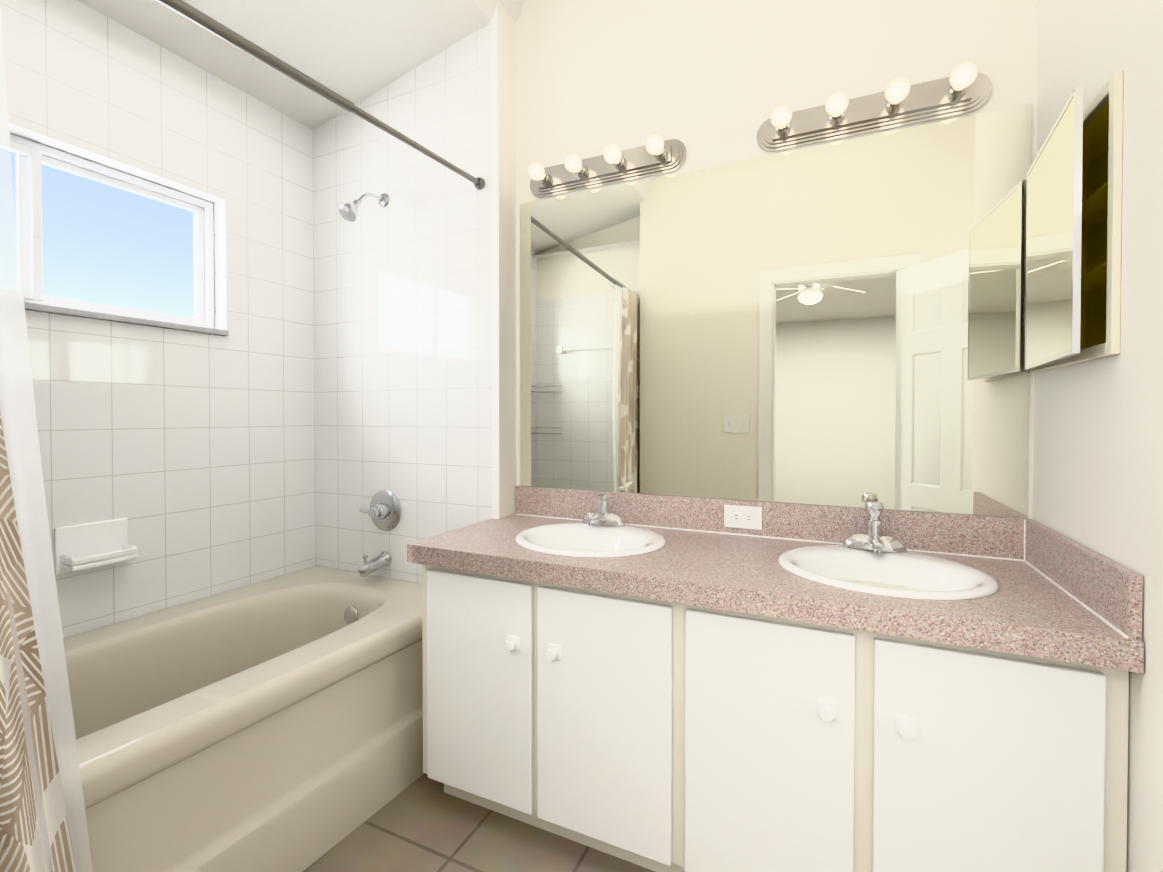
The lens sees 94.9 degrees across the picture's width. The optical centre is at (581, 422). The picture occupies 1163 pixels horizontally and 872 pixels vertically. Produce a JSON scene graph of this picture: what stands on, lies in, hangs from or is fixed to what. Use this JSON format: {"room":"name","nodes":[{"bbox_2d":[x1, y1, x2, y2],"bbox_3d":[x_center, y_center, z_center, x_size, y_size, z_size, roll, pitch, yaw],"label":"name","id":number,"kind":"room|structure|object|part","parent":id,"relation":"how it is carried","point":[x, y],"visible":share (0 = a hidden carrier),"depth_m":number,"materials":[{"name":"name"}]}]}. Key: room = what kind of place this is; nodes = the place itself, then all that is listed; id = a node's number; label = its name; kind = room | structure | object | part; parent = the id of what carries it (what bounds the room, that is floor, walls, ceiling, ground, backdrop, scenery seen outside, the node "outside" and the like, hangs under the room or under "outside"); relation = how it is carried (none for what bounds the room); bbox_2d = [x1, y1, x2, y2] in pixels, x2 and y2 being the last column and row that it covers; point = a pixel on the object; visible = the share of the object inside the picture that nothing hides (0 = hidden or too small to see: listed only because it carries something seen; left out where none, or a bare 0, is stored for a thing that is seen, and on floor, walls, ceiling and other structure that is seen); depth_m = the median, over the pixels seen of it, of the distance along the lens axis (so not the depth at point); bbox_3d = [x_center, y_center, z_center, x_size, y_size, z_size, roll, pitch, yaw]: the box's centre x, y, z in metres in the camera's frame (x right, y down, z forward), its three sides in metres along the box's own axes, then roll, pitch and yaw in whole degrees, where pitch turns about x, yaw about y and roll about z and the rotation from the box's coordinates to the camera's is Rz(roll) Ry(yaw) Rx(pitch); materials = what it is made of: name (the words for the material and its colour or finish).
{"room":"bathroom","nodes":[
{"label":"bathroom","id":0,"kind":"room"},
{"bbox_2d":[1,0,315,637],"bbox_3d":[-1.669,-0.065,1.664,0.110,2.538,1.824,0,1,25],"label":"wall","id":1,"kind":"structure","parent":0,"point":[190,456],"depth_m":1.95,"materials":[{"name":"tile"}]},
{"bbox_2d":[55,518,137,574],"bbox_3d":[-1.541,0.395,1.707,0.090,0.148,0.186,0,1,25],"label":"soap dish","id":2,"kind":"object","parent":1,"relation":"attached to","point":[81,547],"visible":1,"depth_m":1.70,"materials":[{"name":"ceramic"}]},
{"bbox_2d":[9,133,213,327],"bbox_3d":[-1.699,-0.613,1.671,0.066,0.511,1.029,0,1,25],"label":"window","id":3,"kind":"structure","parent":1,"relation":"in","point":[31,157],"depth_m":1.77,"materials":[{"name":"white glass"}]},
{"label":"glass","id":4,"kind":"part","parent":3,"relation":"part of","materials":[{"name":"clear glass"}]},
{"bbox_2d":[24,301,228,335],"bbox_3d":[-1.661,-0.347,1.656,0.130,0.021,1.031,0,1,25],"label":"window sill","id":5,"kind":"structure","parent":1,"relation":"attached to","point":[38,307],"depth_m":1.77,"materials":[{"name":"stone"}]},
{"bbox_2d":[78,0,490,129],"bbox_3d":[-1.175,-1.425,1.415,0.982,0.189,1.824,0,1,25],"label":"ceiling","id":6,"kind":"structure","parent":0,"point":[354,52],"depth_m":1.98,"materials":[{"name":"paint"}]},
{"bbox_2d":[313,22,491,583],"bbox_3d":[-0.788,-0.166,2.257,0.982,2.727,0.001,0,1,25],"label":"wall","id":7,"kind":"structure","parent":0,"point":[403,338],"depth_m":2.23,"materials":[{"name":"white tile"}]},
{"bbox_2d":[0,0,484,871],"bbox_3d":[-0.820,0.017,1.267,0.180,1.904,1.819,0,1,25],"label":"shower curtain","id":8,"kind":"object","parent":7,"relation":"hanging from","point":[42,818],"visible":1,"depth_m":0.93,"materials":[{"name":"white fabric"}]},
{"bbox_3d":[-0.827,-0.910,1.259,0.158,0.048,1.819,0,1,25],"label":"rod","id":9,"kind":"part","parent":8,"relation":"part of","materials":[{"name":"silver metal"}]},
{"bbox_2d":[338,192,389,221],"bbox_3d":[-0.885,-0.887,2.171,0.072,0.176,0.220,0,1,25],"label":"shower head","id":10,"kind":"object","parent":7,"relation":"attached to","point":[348,212],"visible":1,"depth_m":2.12},
{"bbox_2d":[358,551,391,576],"bbox_3d":[-0.867,0.584,2.229,0.066,0.085,0.143,0,1,25],"label":"tub spout","id":11,"kind":"object","parent":7,"relation":"attached to","point":[380,561],"visible":1,"depth_m":2.21,"materials":[{"name":"silver metal"}]},
{"bbox_2d":[359,490,400,530],"bbox_3d":[-0.856,0.375,2.249,0.176,0.176,0.082,0,1,25],"label":"shower valve","id":12,"kind":"object","parent":7,"relation":"attached to","point":[384,512],"visible":1,"depth_m":2.25,"materials":[{"name":"silver metal"}]},
{"bbox_2d":[303,773,654,871],"bbox_3d":[-0.255,1.238,-1.039,5.360,0.001,6.200,0,1,25],"label":"floor","id":13,"kind":"structure","parent":0,"point":[423,823],"depth_m":1.53,"materials":[{"name":"tile"}]},
{"bbox_2d":[63,565,423,871],"bbox_3d":[-1.202,0.940,1.458,0.915,0.535,1.816,0,1,25],"label":"bathtub","id":14,"kind":"object","parent":13,"relation":"on","point":[274,724],"visible":0.81,"depth_m":1.53,"materials":[{"name":"beige ceramic"}]},
{"bbox_2d":[407,558,1143,871],"bbox_3d":[0.351,0.817,1.548,1.657,0.778,0.584,0,1,25],"label":"bathroom vanity","id":15,"kind":"object","parent":13,"relation":"on","point":[667,682],"depth_m":1.23,"materials":[{"name":"wood"}]},
{"bbox_2d":[407,514,1143,665],"bbox_3d":[0.345,0.401,1.547,1.672,0.055,0.582,0,1,25],"label":"countertop","id":16,"kind":"structure","parent":15,"relation":"on","point":[701,565],"depth_m":1.25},
{"bbox_2d":[483,514,682,565],"bbox_3d":[0.026,0.430,1.707,0.484,0.144,0.436,0,1,25],"label":"sink","id":17,"kind":"object","parent":16,"relation":"in","point":[635,542],"depth_m":1.77,"materials":[{"name":"white ceramic"}]},
{"bbox_2d":[579,491,626,529],"bbox_3d":[0.055,0.294,1.836,0.162,0.125,0.163,0,1,25],"label":"faucet","id":18,"kind":"object","parent":16,"relation":"on","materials":[{"name":"silver metal"}]},
{"bbox_2d":[843,501,910,557],"bbox_3d":[0.815,0.292,1.479,0.162,0.138,0.163,0,1,25],"label":"faucet","id":19,"kind":"object","parent":16,"relation":"on","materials":[{"name":"silver metal"}]},
{"bbox_2d":[767,534,1030,613],"bbox_3d":[0.760,0.435,1.363,0.484,0.144,0.436,0,1,25],"label":"sink","id":20,"kind":"object","parent":16,"relation":"in","point":[959,577],"depth_m":1.39,"materials":[{"name":"white ceramic"}]},
{"bbox_2d":[491,6,497,518],"bbox_3d":[-0.332,-0.300,2.041,0.026,3.000,0.001,0,1,25],"label":"wall","id":21,"kind":"structure","parent":0,"point":[494,276],"depth_m":2.04,"materials":[{"name":"paint"}]},
{"bbox_2d":[473,0,523,22],"bbox_3d":[0.463,-1.647,0.714,2.578,0.273,1.950,0,1,25],"label":"ceiling","id":22,"kind":"structure","parent":0,"point":[512,8],"depth_m":2.04,"materials":[{"name":"paint"}]},
{"bbox_2d":[497,2,516,518],"bbox_3d":[-0.290,-0.301,2.092,0.006,3.000,0.126,0,1,25],"label":"wall","id":23,"kind":"structure","parent":0,"point":[506,255],"depth_m":2.08,"materials":[{"name":"white paint"}]},
{"bbox_2d":[515,486,1022,561],"bbox_3d":[0.471,0.314,1.798,1.620,0.113,0.018,0,1,25],"label":"backsplash","id":24,"kind":"structure","parent":23,"relation":"attached to","point":[985,536],"depth_m":1.69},
{"bbox_2d":[724,505,761,529],"bbox_3d":[0.530,0.310,1.756,0.120,0.074,0.008,0,1,25],"label":"electrical outlet plate","id":25,"kind":"object","parent":24,"relation":"attached to","point":[746,517],"visible":1,"depth_m":1.75,"materials":[{"name":"white plastic"}]},
{"bbox_2d":[516,0,1037,518],"bbox_3d":[0.483,-0.297,1.795,1.646,3.000,0.007,0,1,25],"label":"wall","id":26,"kind":"structure","parent":0,"point":[840,324],"depth_m":1.72,"materials":[{"name":"beige paint"}]},
{"bbox_2d":[528,135,686,197],"bbox_3d":[0.054,-0.934,1.918,0.624,0.112,0.132,0,1,25],"label":"sconce","id":27,"kind":"object","parent":26,"relation":"attached to","point":[655,155],"visible":1,"depth_m":1.92,"materials":[{"name":"silver metal"}]},
{"bbox_2d":[757,62,991,151],"bbox_3d":[0.828,-0.929,1.555,0.624,0.112,0.132,0,1,25],"label":"sconce","id":28,"kind":"object","parent":26,"relation":"attached to","point":[964,88],"visible":1,"depth_m":1.57,"materials":[{"name":"silver metal"}]},
{"bbox_2d":[1032,0,1162,871],"bbox_3d":[1.081,-0.289,1.132,0.001,3.000,0.700,0,1,25],"label":"wall","id":29,"kind":"structure","parent":0,"point":[1098,455],"depth_m":0.99,"materials":[{"name":"white paint"}]},
{"bbox_2d":[1025,70,1122,371],"bbox_3d":[1.135,-0.403,1.216,0.155,0.537,0.462,0,1,25],"label":"medicine cabinet mirror","id":30,"kind":"object","parent":29,"relation":"attached to","point":[1073,242],"visible":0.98,"depth_m":1.17,"materials":[{"name":"silver mirror"}]},
{"bbox_2d":[1023,518,1142,637],"bbox_3d":[1.095,0.321,1.198,0.018,0.113,0.575,0,1,25],"label":"backsplash","id":31,"kind":"structure","parent":29,"relation":"attached to","point":[1109,589],"depth_m":1.09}
]}

